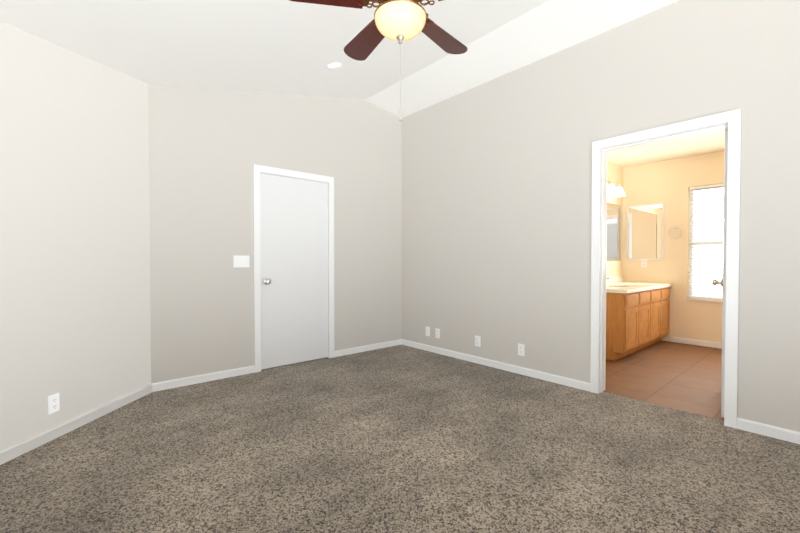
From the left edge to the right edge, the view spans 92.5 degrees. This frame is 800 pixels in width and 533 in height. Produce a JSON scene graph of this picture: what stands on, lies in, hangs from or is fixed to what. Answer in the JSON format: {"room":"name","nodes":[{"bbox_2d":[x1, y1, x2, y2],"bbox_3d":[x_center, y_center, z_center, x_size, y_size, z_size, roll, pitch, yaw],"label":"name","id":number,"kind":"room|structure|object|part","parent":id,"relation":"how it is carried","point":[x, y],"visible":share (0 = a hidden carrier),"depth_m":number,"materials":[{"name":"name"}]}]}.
{"room":"empty bedroom","nodes":[
{"label":"empty bedroom","id":0,"kind":"room"},
{"bbox_2d":[0,21,150,450],"bbox_3d":[-2.289,-0.546,2.282,0.120,3.300,2.044,0,1,4],"label":"wall","id":1,"kind":"structure","parent":0,"point":[75,324],"depth_m":2.55,"materials":[{"name":"grey paint"}]},
{"bbox_2d":[48,393,59,414],"bbox_3d":[-2.214,0.877,2.451,0.011,0.116,0.072,0,1,4],"label":"electrical outlet","id":2,"kind":"object","parent":1,"relation":"attached to","point":[53,403],"visible":1,"depth_m":2.44,"materials":[{"name":"white plastic"}]},
{"bbox_2d":[148,84,399,383],"bbox_3d":[-1.129,-0.577,4.270,2.930,3.300,0.120,-1,1,-41],"label":"wall","id":3,"kind":"structure","parent":0,"point":[205,144],"depth_m":3.79,"materials":[{"name":"grey paint"}]},
{"bbox_2d":[233,255,249,267],"bbox_3d":[-1.573,-0.050,3.806,0.155,0.118,0.012,-1,1,-41],"label":"light switch","id":4,"kind":"object","parent":3,"relation":"attached to","point":[241,261],"visible":1,"depth_m":3.80,"materials":[{"name":"white plastic"}]},
{"bbox_2d":[260,173,328,369],"bbox_3d":[-1.126,0.050,4.190,0.811,2.025,0.106,-1,1,-41],"label":"door","id":5,"kind":"structure","parent":3,"relation":"in","point":[294,261],"depth_m":4.18,"materials":[{"name":"white wood"}]},
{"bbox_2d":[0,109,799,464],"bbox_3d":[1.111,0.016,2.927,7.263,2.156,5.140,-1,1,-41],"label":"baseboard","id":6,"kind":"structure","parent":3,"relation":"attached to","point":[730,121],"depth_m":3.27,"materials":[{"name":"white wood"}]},
{"bbox_2d":[0,0,678,117],"bbox_3d":[-0.012,-1.695,1.832,4.560,0.989,5.300,-1,1,-41],"label":"ceiling","id":7,"kind":"structure","parent":0,"point":[282,47],"depth_m":3.02,"materials":[{"name":"white paint"}]},
{"bbox_2d":[327,63,341,70],"bbox_3d":[-0.607,-1.844,3.538,0.133,0.060,0.136,-1,1,-41],"label":"smoke detector","id":8,"kind":"object","parent":7,"relation":"attached to","point":[334,66],"visible":1,"depth_m":3.50,"materials":[{"name":"white plastic"}]},
{"bbox_2d":[290,0,466,120],"bbox_3d":[0.004,-1.231,1.964,1.110,0.984,1.110,-1,1,-41],"label":"ceiling fan","id":9,"kind":"object","parent":7,"relation":"hanging from","point":[399,21],"visible":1,"depth_m":1.92,"materials":[{"name":"brown wood"}]},
{"bbox_2d":[0,344,799,532],"bbox_3d":[0.034,1.149,1.995,4.385,0.080,5.120,-1,1,-41],"label":"floor","id":10,"kind":"structure","parent":0,"point":[401,438],"depth_m":2.16,"materials":[{"name":"grey carpet"}]},
{"bbox_2d":[400,0,799,431],"bbox_3d":[1.709,-0.563,3.345,0.120,3.300,5.240,-1,1,-41],"label":"wall","id":11,"kind":"structure","parent":0,"point":[462,220],"depth_m":3.42,"materials":[{"name":"grey paint"}]},
{"bbox_2d":[426,327,429,335],"bbox_3d":[0.347,0.819,4.833,0.014,0.116,0.072,-1,1,-41],"label":"electrical outlet","id":12,"kind":"object","parent":11,"relation":"attached to","point":[427,331],"visible":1,"depth_m":4.82,"materials":[{"name":"white plastic"}]},
{"bbox_2d":[435,328,439,337],"bbox_3d":[0.459,0.821,4.706,0.011,0.116,0.072,-1,1,-41],"label":"electrical outlet","id":13,"kind":"object","parent":11,"relation":"attached to","point":[437,333],"visible":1,"depth_m":4.70,"materials":[{"name":"white plastic"}]},
{"bbox_2d":[475,336,479,346],"bbox_3d":[0.860,0.828,4.245,0.011,0.116,0.072,-1,1,-41],"label":"electrical outlet","id":14,"kind":"object","parent":11,"relation":"attached to","point":[477,340],"visible":1,"depth_m":4.24,"materials":[{"name":"white plastic"}]},
{"bbox_2d":[518,343,524,355],"bbox_3d":[1.214,0.835,3.838,0.011,0.116,0.072,-1,1,-41],"label":"electrical outlet","id":15,"kind":"object","parent":11,"relation":"attached to","point":[521,349],"visible":1,"depth_m":3.83,"materials":[{"name":"white plastic"}]},
{"bbox_2d":[712,128,727,417],"bbox_3d":[2.576,0.045,3.067,0.827,2.069,0.232,-1,1,-41],"label":"door","id":16,"kind":"structure","parent":11,"relation":"in","point":[722,282],"depth_m":2.74,"materials":[{"name":"white wood"}]},
{"bbox_2d":[604,340,723,420],"bbox_3d":[3.188,1.120,3.975,2.975,0.076,2.770,-1,1,-41],"label":"floor","id":17,"kind":"structure","parent":0,"point":[682,377],"depth_m":3.75,"materials":[{"name":"brown tile"}]},
{"bbox_2d":[606,275,671,360],"bbox_3d":[2.944,0.580,5.035,1.738,0.962,0.633,-1,1,-41],"label":"bathroom vanity","id":18,"kind":"object","parent":17,"relation":"on","point":[636,321],"depth_m":4.55,"materials":[{"name":"brown wood"}]},
{"bbox_3d":[2.944,0.216,5.030,1.738,0.140,0.633,-1,1,-41],"label":"bathroom vanity top","id":19,"kind":"part","parent":18,"relation":"part of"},
{"bbox_2d":[606,151,723,342],"bbox_3d":[2.090,-0.182,3.007,0.004,2.550,2.520,-1,1,-41],"label":"wall","id":20,"kind":"structure","parent":0,"point":[668,183],"depth_m":2.96,"materials":[{"name":"beige paint"}]},
{"bbox_2d":[607,202,621,260],"bbox_3d":[2.732,-0.492,5.249,1.584,0.824,0.010,-1,1,-41],"label":"vanity mirror","id":21,"kind":"object","parent":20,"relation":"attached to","point":[614,216],"visible":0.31,"depth_m":5.59,"materials":[{"name":"clear glass"}]},
{"bbox_2d":[607,181,625,196],"bbox_3d":[2.789,-1.089,5.166,1.050,0.196,0.196,-1,1,-41],"label":"sconce","id":22,"kind":"object","parent":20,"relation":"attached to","point":[614,191],"visible":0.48,"depth_m":5.31,"materials":[{"name":"white glass"}]},
{"bbox_2d":[641,260,646,266],"bbox_3d":[3.579,-0.048,5.615,0.011,0.116,0.072,-1,1,-41],"label":"outlet","id":23,"kind":"object","parent":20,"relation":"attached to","point":[643,263],"visible":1,"depth_m":5.61,"materials":[{"name":"white plastic"}]},
{"bbox_2d":[626,203,663,259],"bbox_3d":[3.576,-0.498,5.599,0.026,0.800,0.470,-1,1,-41],"label":"medicine cabinet mirror","id":24,"kind":"object","parent":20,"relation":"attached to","point":[645,232],"visible":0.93,"depth_m":5.58,"materials":[{"name":"clear glass"}]},
{"bbox_2d":[668,225,681,238],"bbox_3d":[3.812,-0.477,5.308,0.052,0.185,0.160,-1,1,-41],"label":"towel ring","id":25,"kind":"object","parent":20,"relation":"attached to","point":[675,227],"visible":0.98,"depth_m":5.30,"materials":[{"name":"white metal"}]},
{"bbox_2d":[685,187,723,301],"bbox_3d":[4.229,-0.307,4.944,0.135,1.539,0.860,-1,1,-41],"label":"window","id":26,"kind":"structure","parent":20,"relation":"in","point":[706,240],"depth_m":5.15,"materials":[{"name":"white"}]},
{"bbox_2d":[688,183,723,299],"bbox_3d":[4.210,-0.318,4.927,0.056,1.513,0.804,-1,1,-41],"label":"window blind","id":27,"kind":"object","parent":26,"relation":"attached to","point":[705,187],"visible":0.38,"depth_m":5.09,"materials":[{"name":"white plastic"}]},
{"bbox_2d":[607,127,727,167],"bbox_3d":[3.201,-1.522,3.946,2.940,0.100,2.770,-1,1,-41],"label":"ceiling","id":28,"kind":"structure","parent":0,"point":[712,141],"depth_m":4.87,"materials":[{"name":"beige paint"}]}
]}

